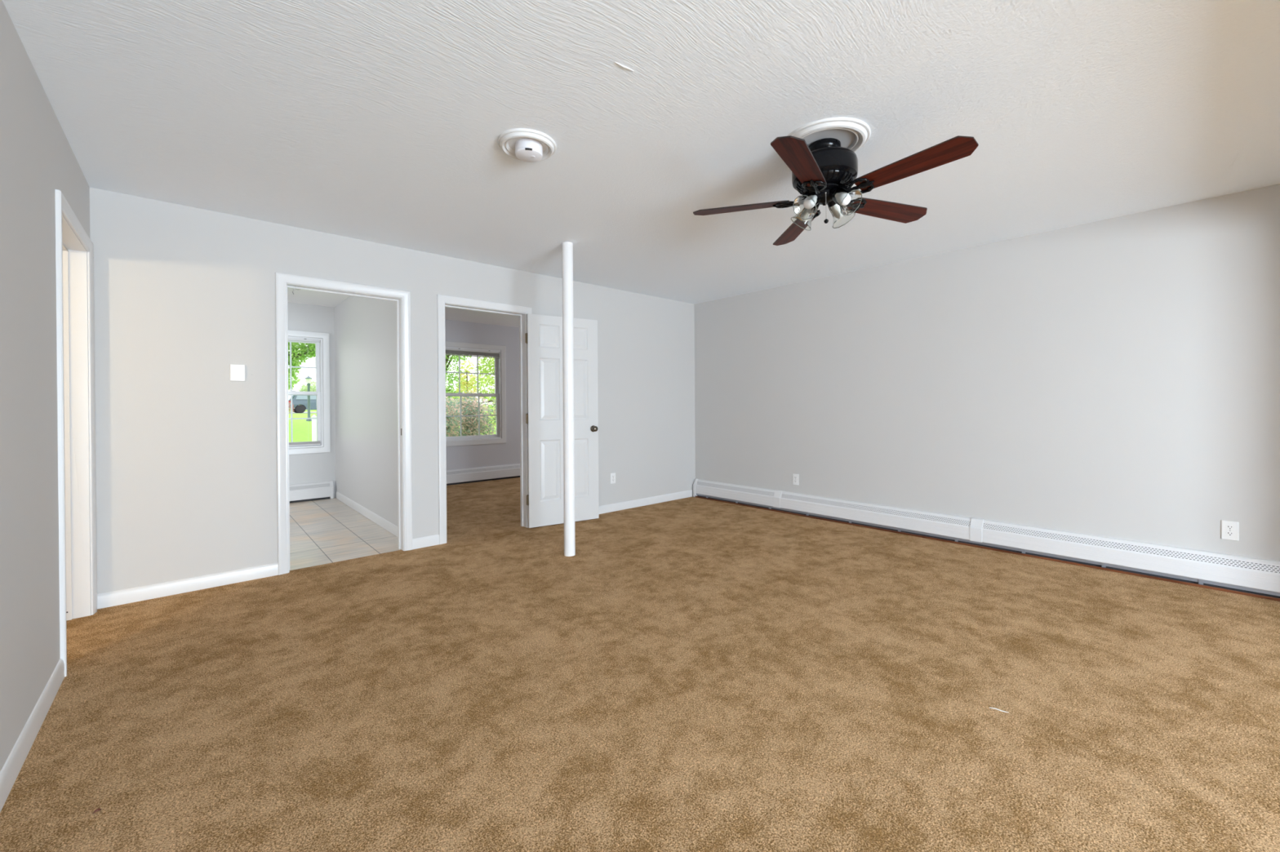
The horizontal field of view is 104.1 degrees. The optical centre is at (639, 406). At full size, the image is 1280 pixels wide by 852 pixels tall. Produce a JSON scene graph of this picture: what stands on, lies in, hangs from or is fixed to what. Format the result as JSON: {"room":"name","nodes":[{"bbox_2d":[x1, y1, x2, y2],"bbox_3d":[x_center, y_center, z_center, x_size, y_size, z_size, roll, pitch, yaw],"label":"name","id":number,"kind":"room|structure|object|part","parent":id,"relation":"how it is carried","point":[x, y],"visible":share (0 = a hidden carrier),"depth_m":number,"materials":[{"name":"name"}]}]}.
{"room":"empty living room","nodes":[
{"label":"empty living room","id":0,"kind":"room"},
{"bbox_2d":[0,0,91,772],"bbox_3d":[-0.300,-0.043,-0.403,0.120,2.460,8.720,-1,0,-42],"label":"wall","id":1,"kind":"structure","parent":0,"point":[37,159],"depth_m":1.75,"materials":[{"name":"grey paint"}]},
{"bbox_2d":[0,658,64,813],"bbox_3d":[0.046,1.124,-0.677,0.012,0.085,7.613,-1,0,-42],"label":"baseboard","id":2,"kind":"structure","parent":1,"relation":"attached to","point":[11,768],"depth_m":1.70,"materials":[{"name":"white paint"}]},
{"bbox_2d":[55,189,97,677],"bbox_3d":[-2.859,0.119,2.464,0.138,2.107,0.939,-1,0,-42],"label":"door frame","id":3,"kind":"structure","parent":1,"relation":"attached to","point":[74,263],"depth_m":2.76,"materials":[{"name":"white paint"}]},
{"bbox_2d":[333,296,398,526],"bbox_3d":[-2.893,-0.043,5.305,0.055,2.470,3.000,-1,0,-42],"label":"wall","id":4,"kind":"structure","parent":0,"point":[366,328],"depth_m":5.22,"materials":[{"name":"white paint"}]},
{"bbox_2d":[336,491,398,537],"bbox_3d":[-2.892,1.120,5.266,0.012,0.085,2.905,-1,0,-42],"label":"baseboard","id":5,"kind":"structure","parent":4,"relation":"attached to","point":[390,527],"depth_m":5.12,"materials":[{"name":"white paint"}]},
{"bbox_2d":[89,186,695,594],"bbox_3d":[-1.313,-0.055,4.626,8.540,2.460,0.120,-1,0,-42],"label":"wall","id":6,"kind":"structure","parent":0,"point":[186,452],"depth_m":3.30,"materials":[{"name":"grey paint"}]},
{"bbox_2d":[97,562,278,609],"bbox_3d":[-2.833,1.127,3.172,0.864,0.085,0.012,-1,0,-42],"label":"baseboard","id":7,"kind":"structure","parent":6,"relation":"attached to","point":[109,599],"depth_m":3.13,"materials":[{"name":"white paint"}]},
{"bbox_2d":[229,364,245,381],"bbox_3d":[-2.674,-0.226,3.315,0.080,0.112,0.016,-1,0,-42],"label":"switch cover","id":8,"kind":"object","parent":6,"relation":"attached to","point":[237,372],"visible":1,"depth_m":3.31,"materials":[{"name":"white plastic"}]},
{"bbox_3d":[-2.671,-0.226,3.308,0.046,0.086,0.004,-1,0,-42],"label":"panel","id":9,"kind":"part","parent":8,"relation":"part of","materials":[{"name":"white plastic"}]},
{"bbox_2d":[275,272,412,575],"bbox_3d":[-2.225,0.115,3.795,0.888,2.097,0.138,-1,0,-42],"label":"door frame","id":10,"kind":"structure","parent":6,"relation":"attached to","point":[283,282],"depth_m":3.74,"materials":[{"name":"white paint"}]},
{"bbox_2d":[412,534,439,549],"bbox_3d":[-1.770,1.117,4.125,0.216,0.085,0.012,-1,0,-42],"label":"baseboard","id":11,"kind":"structure","parent":6,"relation":"attached to","point":[431,540],"depth_m":4.12,"materials":[{"name":"white paint"}]},
{"bbox_2d":[436,294,532,544],"bbox_3d":[-1.402,0.104,4.534,0.892,2.103,0.138,-1,0,-42],"label":"door frame","id":12,"kind":"structure","parent":6,"relation":"attached to","point":[442,301],"depth_m":4.37,"materials":[{"name":"white paint"}]},
{"bbox_2d":[525,313,599,528],"bbox_3d":[-0.756,0.131,4.904,0.762,2.022,0.165,0,0,-32],"label":"door","id":13,"kind":"structure","parent":6,"relation":"in","point":[544,335],"depth_m":4.86,"materials":[{"name":"white paint"}]},
{"bbox_3d":[-0.457,0.223,5.033,0.066,0.066,0.065,-1,0,-32],"label":"knob","id":14,"kind":"part","parent":13,"relation":"part of","materials":[{"name":"grey metal"}]},
{"bbox_2d":[610,472,615,484],"bbox_3d":[-0.294,0.783,5.453,0.070,0.116,0.009,-1,0,-42],"label":"wall outlet","id":15,"kind":"object","parent":6,"relation":"attached to","point":[612,475],"visible":1,"depth_m":5.45,"materials":[{"name":"white plastic"}]},
{"bbox_2d":[599,489,692,514],"bbox_3d":[-0.186,1.102,5.547,2.257,0.085,0.012,-1,0,-42],"label":"baseboard","id":16,"kind":"structure","parent":6,"relation":"attached to","point":[677,495],"depth_m":5.75,"materials":[{"name":"white paint"}]},
{"bbox_2d":[287,302,519,497],"bbox_3d":[-3.411,-0.036,6.963,8.540,2.490,0.160,-1,0,-42],"label":"wall","id":17,"kind":"structure","parent":0,"point":[458,457],"depth_m":7.49,"materials":[{"name":"grey paint"}]},
{"bbox_2d":[288,329,330,454],"bbox_3d":[-4.396,-0.173,6.061,1.056,1.521,0.168,-1,0,-42],"label":"window","id":18,"kind":"structure","parent":17,"relation":"in","point":[322,348],"depth_m":6.31,"materials":[{"name":"white paint"}]},
{"bbox_2d":[288,342,315,391],"bbox_3d":[-4.421,-0.493,6.086,0.794,0.612,0.012,-1,0,-42],"label":"grille","id":19,"kind":"object","parent":18,"relation":"attached to","point":[290,366],"depth_m":6.17,"materials":[{"name":"white plastic"}]},
{"bbox_2d":[288,395,316,442],"bbox_3d":[-4.390,0.150,6.058,0.794,0.594,0.012,-1,0,-42],"label":"grille","id":20,"kind":"object","parent":18,"relation":"attached to","point":[291,428],"depth_m":6.14,"materials":[{"name":"white plastic"}]},
{"bbox_3d":[-4.421,-0.491,6.086,0.866,0.702,0.032,-1,0,-42],"label":"sash","id":21,"kind":"part","parent":18,"relation":"part of","materials":[{"name":"white plastic"}]},
{"bbox_2d":[288,337,320,446],"bbox_3d":[-4.364,-0.181,6.026,0.850,1.325,0.038,-1,0,-42],"label":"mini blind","id":22,"kind":"object","parent":18,"relation":"attached to","point":[317,442],"visible":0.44,"depth_m":6.20,"materials":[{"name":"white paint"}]},
{"bbox_3d":[-4.361,0.475,6.029,0.850,0.014,0.026,-1,0,-42],"label":"rail","id":23,"kind":"part","parent":22,"relation":"part of","materials":[{"name":"white plastic"}]},
{"bbox_3d":[-4.390,0.152,6.058,0.866,0.684,0.032,-1,0,-42],"label":"sash","id":24,"kind":"part","parent":18,"relation":"part of","materials":[{"name":"white plastic"}]},
{"bbox_2d":[288,480,333,502],"bbox_3d":[-5.161,1.069,5.239,3.355,0.221,0.066,-1,0,-42],"label":"baseboard heater","id":25,"kind":"object","parent":17,"relation":"attached to","point":[322,490],"visible":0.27,"depth_m":6.19,"materials":[{"name":"white metal"}]},
{"bbox_3d":[-5.174,1.070,5.254,3.355,0.218,0.026,-1,0,-42],"label":"plate","id":26,"kind":"part","parent":25,"relation":"part of","materials":[{"name":"white metal"}]},
{"bbox_2d":[288,482,330,491],"bbox_3d":[-5.154,1.001,5.231,3.355,0.056,0.034,-1,0,-42],"label":"grille","id":27,"kind":"object","parent":25,"relation":"attached to","point":[313,486],"depth_m":6.19,"materials":[{"name":"white metal"}]},
{"bbox_2d":[445,341,506,446],"bbox_3d":[-2.614,-0.191,7.659,1.123,1.551,0.168,-1,0,-42],"label":"window","id":28,"kind":"structure","parent":17,"relation":"in","point":[500,364],"depth_m":7.83,"materials":[{"name":"white paint"}]},
{"bbox_2d":[445,354,494,393],"bbox_3d":[-2.640,-0.517,7.684,0.861,0.628,0.012,-1,0,-42],"label":"grille","id":29,"kind":"object","parent":28,"relation":"attached to","point":[459,372],"depth_m":7.72,"materials":[{"name":"white plastic"}]},
{"bbox_2d":[445,395,496,435],"bbox_3d":[-2.609,0.140,7.657,0.861,0.610,0.012,-1,0,-42],"label":"grille","id":30,"kind":"object","parent":28,"relation":"attached to","point":[460,415],"depth_m":7.74,"materials":[{"name":"white plastic"}]},
{"bbox_3d":[-2.640,-0.515,7.684,0.933,0.717,0.032,-1,0,-42],"label":"sash","id":31,"kind":"part","parent":28,"relation":"part of","materials":[{"name":"white plastic"}]},
{"bbox_2d":[445,347,498,358],"bbox_3d":[-2.587,-0.822,7.622,0.917,0.106,0.038,-1,0,-42],"label":"mini blind","id":32,"kind":"object","parent":28,"relation":"attached to","point":[455,352],"visible":0.74,"depth_m":7.62,"materials":[{"name":"white paint"}]},
{"bbox_3d":[-2.587,-0.776,7.623,0.917,0.014,0.026,-1,0,-42],"label":"rail","id":33,"kind":"part","parent":32,"relation":"part of","materials":[{"name":"grey plastic"}]},
{"bbox_3d":[-2.609,0.142,7.657,0.933,0.699,0.032,-1,0,-42],"label":"sash","id":34,"kind":"part","parent":28,"relation":"part of","materials":[{"name":"glass"}]},
{"bbox_2d":[446,463,519,485],"bbox_3d":[-2.018,1.036,8.059,4.770,0.221,0.066,-1,0,-42],"label":"baseboard heater","id":35,"kind":"object","parent":17,"relation":"attached to","point":[461,476],"visible":0.23,"depth_m":7.67,"materials":[{"name":"white metal"}]},
{"bbox_2d":[446,464,519,475],"bbox_3d":[-2.012,0.968,8.051,4.770,0.056,0.034,-1,0,-42],"label":"grille","id":36,"kind":"object","parent":35,"relation":"attached to","point":[507,468],"depth_m":7.71,"materials":[{"name":"white metal"}]},
{"bbox_3d":[-2.032,1.038,8.074,4.770,0.218,0.026,-1,0,-42],"label":"plate","id":37,"kind":"part","parent":35,"relation":"part of","materials":[{"name":"white metal"}]},
{"bbox_2d":[0,477,1279,851],"bbox_3d":[0.564,1.168,2.547,8.300,0.065,11.720,-1,0,-42],"label":"floor","id":38,"kind":"structure","parent":0,"point":[700,675],"depth_m":1.96,"materials":[{"name":"carpet"}]},
{"bbox_2d":[561,241,575,556],"bbox_3d":[-0.559,-0.067,3.906,0.086,2.442,0.152,0,0,-9],"label":"support pole","id":39,"kind":"object","parent":38,"relation":"on","point":[566,246],"visible":1,"depth_m":3.87,"materials":[{"name":"white paint"}]},
{"bbox_2d":[2,0,1279,327],"bbox_3d":[0.535,-1.339,2.553,8.540,0.100,12.000,-1,0,-42],"label":"ceiling","id":40,"kind":"structure","parent":0,"point":[382,122],"depth_m":2.20,"materials":[{"name":"white paint"}]},
{"bbox_2d":[497,128,555,160],"bbox_3d":[-0.550,-1.268,2.434,0.280,0.027,0.280,-1,0,-42],"label":"ceiling medallion","id":41,"kind":"object","parent":40,"relation":"attached to","point":[506,140],"visible":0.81,"depth_m":2.37,"materials":[{"name":"white paint"}]},
{"bbox_2d":[515,137,542,162],"bbox_3d":[-0.542,-1.244,2.433,0.131,0.062,0.131,-1,0,-42],"label":"smoke detector","id":42,"kind":"object","parent":41,"relation":"attached to","point":[529,150],"visible":1,"depth_m":2.39,"materials":[{"name":"white plastic"}]},
{"bbox_2d":[614,61,633,71],"bbox_3d":[-0.059,-1.280,1.878,0.085,0.007,0.007,-1,0,-33],"label":"plaster sliver","id":43,"kind":"object","parent":40,"relation":"attached to","point":[621,65],"visible":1,"depth_m":1.88,"materials":[{"name":"white paint"}]},
{"bbox_2d":[786,117,871,151],"bbox_3d":[0.897,-1.277,2.425,0.408,0.027,0.408,-1,0,-42],"label":"ceiling medallion","id":44,"kind":"object","parent":40,"relation":"attached to","point":[852,134],"visible":0.46,"depth_m":2.32,"materials":[{"name":"white paint"}]},
{"bbox_2d":[693,135,978,245],"bbox_3d":[0.928,-1.082,2.411,1.244,0.408,1.205,1,-2,-42],"label":"ceiling fan","id":45,"kind":"object","parent":40,"relation":"hanging from","point":[824,172],"visible":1,"depth_m":2.33,"materials":[{"name":"brown wood"}]},
{"bbox_3d":[0.514,-1.016,2.557,0.478,0.031,0.134,0,0,15],"label":"blade","id":46,"kind":"part","parent":45,"relation":"part of","materials":[{"name":"brown wood"}]},
{"bbox_3d":[0.887,-1.013,2.856,0.133,0.034,0.478,0,-1,-3],"label":"blade","id":47,"kind":"part","parent":45,"relation":"part of","materials":[{"name":"brown wood"}]},
{"bbox_3d":[0.682,-1.028,2.109,0.133,0.034,0.478,-1,-2,33],"label":"blade","id":48,"kind":"part","parent":45,"relation":"part of","materials":[{"name":"brown wood"}]},
{"bbox_3d":[0.855,-0.983,2.535,0.058,0.075,0.079,1,-2,-42],"label":"light bulb","id":49,"kind":"part","parent":45,"relation":"part of","materials":[{"name":"white glass"}]},
{"bbox_3d":[0.850,-0.968,2.550,0.118,0.137,0.140,1,-2,-42],"label":"lamp shade","id":50,"kind":"part","parent":45,"relation":"part of","materials":[{"name":"clear glass"}]},
{"bbox_3d":[0.805,-0.972,2.392,0.140,0.136,0.116,1,-2,-42],"label":"lamp shade","id":51,"kind":"part","parent":45,"relation":"part of","materials":[{"name":"clear glass"}]},
{"bbox_3d":[0.820,-0.986,2.397,0.079,0.075,0.058,1,-2,-42],"label":"light bulb","id":52,"kind":"part","parent":45,"relation":"part of","materials":[{"name":"white glass"}]},
{"bbox_3d":[0.858,-1.021,2.421,0.062,0.054,0.055,1,-2,-42],"label":"lamp arm","id":53,"kind":"part","parent":45,"relation":"part of","materials":[{"name":"black metal"}]},
{"bbox_3d":[0.955,-1.020,2.477,0.062,0.054,0.055,1,-2,-42],"label":"lamp arm","id":54,"kind":"part","parent":45,"relation":"part of","materials":[{"name":"black metal"}]},
{"bbox_3d":[0.934,-1.022,2.401,0.055,0.054,0.061,1,-2,-42],"label":"lamp arm","id":55,"kind":"part","parent":45,"relation":"part of","materials":[{"name":"black metal"}]},
{"bbox_3d":[0.993,-0.985,2.500,0.079,0.075,0.058,1,-2,-42],"label":"light bulb","id":56,"kind":"part","parent":45,"relation":"part of","materials":[{"name":"white glass"}]},
{"bbox_3d":[1.008,-0.970,2.504,0.140,0.136,0.116,1,-2,-42],"label":"lamp shade","id":57,"kind":"part","parent":45,"relation":"part of","materials":[{"name":"clear glass"}]},
{"bbox_3d":[0.958,-0.988,2.362,0.058,0.075,0.079,1,-2,-42],"label":"light bulb","id":58,"kind":"part","parent":45,"relation":"part of","materials":[{"name":"white glass"}]},
{"bbox_3d":[0.963,-0.973,2.347,0.118,0.137,0.140,1,-2,-42],"label":"lamp shade","id":59,"kind":"part","parent":45,"relation":"part of","materials":[{"name":"clear glass"}]},
{"bbox_3d":[1.287,-1.021,2.593,0.478,0.034,0.133,0,-1,-21],"label":"blade","id":60,"kind":"part","parent":45,"relation":"part of","materials":[{"name":"brown wood"}]},
{"bbox_3d":[1.161,-1.030,2.131,0.133,0.034,0.478,1,-2,-39],"label":"blade","id":61,"kind":"part","parent":45,"relation":"part of","materials":[{"name":"brown wood"}]},
{"bbox_2d":[694,183,1279,561],"bbox_3d":[3.655,-0.081,3.147,0.120,2.460,8.720,-1,0,-42],"label":"wall","id":62,"kind":"structure","parent":0,"point":[1117,377],"depth_m":3.77,"materials":[{"name":"grey paint"}]},
{"bbox_2d":[792,473,799,484],"bbox_3d":[1.652,0.772,5.292,0.009,0.116,0.070,-1,0,-42],"label":"wall outlet","id":63,"kind":"object","parent":62,"relation":"attached to","point":[795,477],"visible":1,"depth_m":5.29,"materials":[{"name":"white plastic"}]},
{"bbox_2d":[693,479,1279,598],"bbox_3d":[2.297,1.022,4.532,0.066,0.221,4.800,-1,0,-42],"label":"baseboard heater","id":64,"kind":"object","parent":62,"relation":"attached to","point":[1254,575],"visible":1,"depth_m":3.74,"materials":[{"name":"white metal"}]},
{"bbox_2d":[1221,520,1239,541],"bbox_3d":[3.639,0.764,3.077,0.009,0.116,0.070,-1,0,-42],"label":"wall outlet","id":65,"kind":"object","parent":62,"relation":"attached to","point":[1229,530],"visible":1,"depth_m":3.07,"materials":[{"name":"white plastic"}]},
{"bbox_2d":[1226,524,1234,529],"bbox_3d":[3.638,0.745,3.076,0.004,0.027,0.034,-1,0,-42],"label":"receptacle","id":66,"kind":"object","parent":65,"relation":"attached to","point":[1228,526],"depth_m":3.07,"materials":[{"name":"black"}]},
{"bbox_2d":[1226,531,1234,536],"bbox_3d":[3.638,0.784,3.076,0.004,0.027,0.034,-1,0,-42],"label":"receptacle","id":67,"kind":"object","parent":65,"relation":"attached to","point":[1228,533],"depth_m":3.07,"materials":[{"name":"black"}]},
{"label":"outside","id":68,"kind":"structure","parent":0,"visible":0},
{"bbox_2d":[289,405,494,412],"bbox_3d":[-34.980,0.124,79.806,135.000,0.480,63.000,-1,0,-42],"label":"verge","id":69,"kind":"structure","parent":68,"point":[306,411],"depth_m":55.19,"materials":[{"name":"green plant"}]},
{"bbox_2d":[297,380,315,391],"bbox_3d":[-37.846,-1.265,58.930,4.914,3.755,4.999,0,0,-19],"label":"tree","id":70,"kind":"object","parent":69,"relation":"on","point":[313,388],"visible":0.11,"depth_m":57.23,"materials":[{"name":"green plant"}]},
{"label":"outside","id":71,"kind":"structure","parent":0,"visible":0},
{"bbox_2d":[288,410,496,442],"bbox_3d":[3.660,0.774,36.751,135.000,0.956,34.700,-1,0,-42],"label":"lawn","id":72,"kind":"structure","parent":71,"point":[302,428],"depth_m":17.77,"materials":[{"name":"green plant"}]},
{"bbox_2d":[288,342,315,390],"bbox_3d":[-12.460,-2.028,15.971,5.006,5.880,2.764,-1,0,-42],"label":"shade tree","id":73,"kind":"object","parent":72,"relation":"on","point":[304,352],"visible":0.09,"depth_m":16.76,"materials":[{"name":"green plant"}]},
{"bbox_2d":[304,375,312,421],"bbox_3d":[-13.563,-0.332,20.426,0.268,1.880,0.268,0,0,-19],"label":"lamp post","id":74,"kind":"object","parent":72,"relation":"on","point":[308,380],"visible":0.87,"depth_m":20.39,"materials":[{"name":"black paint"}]},
{"bbox_3d":[-13.562,-0.177,20.427,0.200,1.570,0.200,-1,0,-42],"label":"post","id":75,"kind":"part","parent":74,"relation":"part of","materials":[{"name":"metal"}]},
{"bbox_2d":[311,414,316,441],"bbox_3d":[-5.674,0.745,8.697,0.080,1.215,0.085,-1,0,-42],"label":"post","id":76,"kind":"object","parent":72,"relation":"on","point":[313,420],"visible":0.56,"depth_m":8.67,"materials":[{"name":"white plastic"}]},
{"bbox_2d":[445,396,463,436],"bbox_3d":[-4.107,0.551,10.141,1.234,1.676,1.264,-1,0,-42],"label":"shrub","id":77,"kind":"object","parent":72,"relation":"on","point":[452,422],"visible":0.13,"depth_m":10.27,"materials":[{"name":"green plant"}]},
{"bbox_2d":[445,353,471,423],"bbox_3d":[-6.856,-1.340,16.451,3.158,4.769,2.989,0,0,-17],"label":"leafy tree","id":78,"kind":"object","parent":72,"relation":"on","point":[450,376],"visible":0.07,"depth_m":16.82,"materials":[{"name":"green plant"}]},
{"bbox_2d":[456,360,477,435],"bbox_3d":[-4.303,0.059,12.487,0.608,2.480,0.601,0,0,-23],"label":"sapling","id":79,"kind":"object","parent":72,"relation":"on","point":[469,384],"visible":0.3,"depth_m":12.43,"materials":[{"name":"green plant"}]},
{"bbox_2d":[445,391,496,436],"bbox_3d":[-3.892,0.483,11.459,1.330,1.723,1.278,-1,0,-42],"label":"shrub","id":80,"kind":"object","parent":72,"relation":"on","point":[469,424],"visible":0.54,"depth_m":11.25,"materials":[{"name":"green plant"}]},
{"bbox_2d":[451,355,496,430],"bbox_3d":[-4.277,-1.139,16.293,4.308,4.651,3.502,-1,0,-38],"label":"leafy tree","id":81,"kind":"object","parent":72,"relation":"on","point":[484,370],"visible":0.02,"depth_m":15.52,"materials":[{"name":"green plant"}]},
{"bbox_2d":[488,399,495,422],"bbox_3d":[-3.018,0.315,12.680,1.592,2.013,1.172,-1,0,-42],"label":"shrub","id":82,"kind":"object","parent":72,"relation":"on","point":[493,404],"visible":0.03,"depth_m":12.40,"materials":[{"name":"green plant"}]},
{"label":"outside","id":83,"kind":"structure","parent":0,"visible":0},
{"bbox_2d":[288,409,492,413],"bbox_3d":[-10.936,0.330,53.012,135.000,0.014,9.000,-1,0,-42],"label":"road","id":84,"kind":"structure","parent":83,"point":[491,410],"depth_m":36.60,"materials":[{"name":"grey asphalt"}]},
{"bbox_2d":[288,401,294,413],"bbox_3d":[-25.590,0.156,35.698,1.454,1.011,1.128,-1,0,-42],"label":"bush","id":85,"kind":"object","parent":84,"relation":"on","point":[289,402],"visible":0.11,"depth_m":35.95,"materials":[{"name":"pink plant"}]},
{"bbox_2d":[288,395,316,413],"bbox_3d":[-24.692,-0.287,38.655,4.476,1.520,1.760,-1,0,-42],"label":"car","id":86,"kind":"object","parent":84,"relation":"on","point":[300,402],"visible":0.42,"depth_m":37.15,"materials":[{"name":"blue paint"}]}
]}

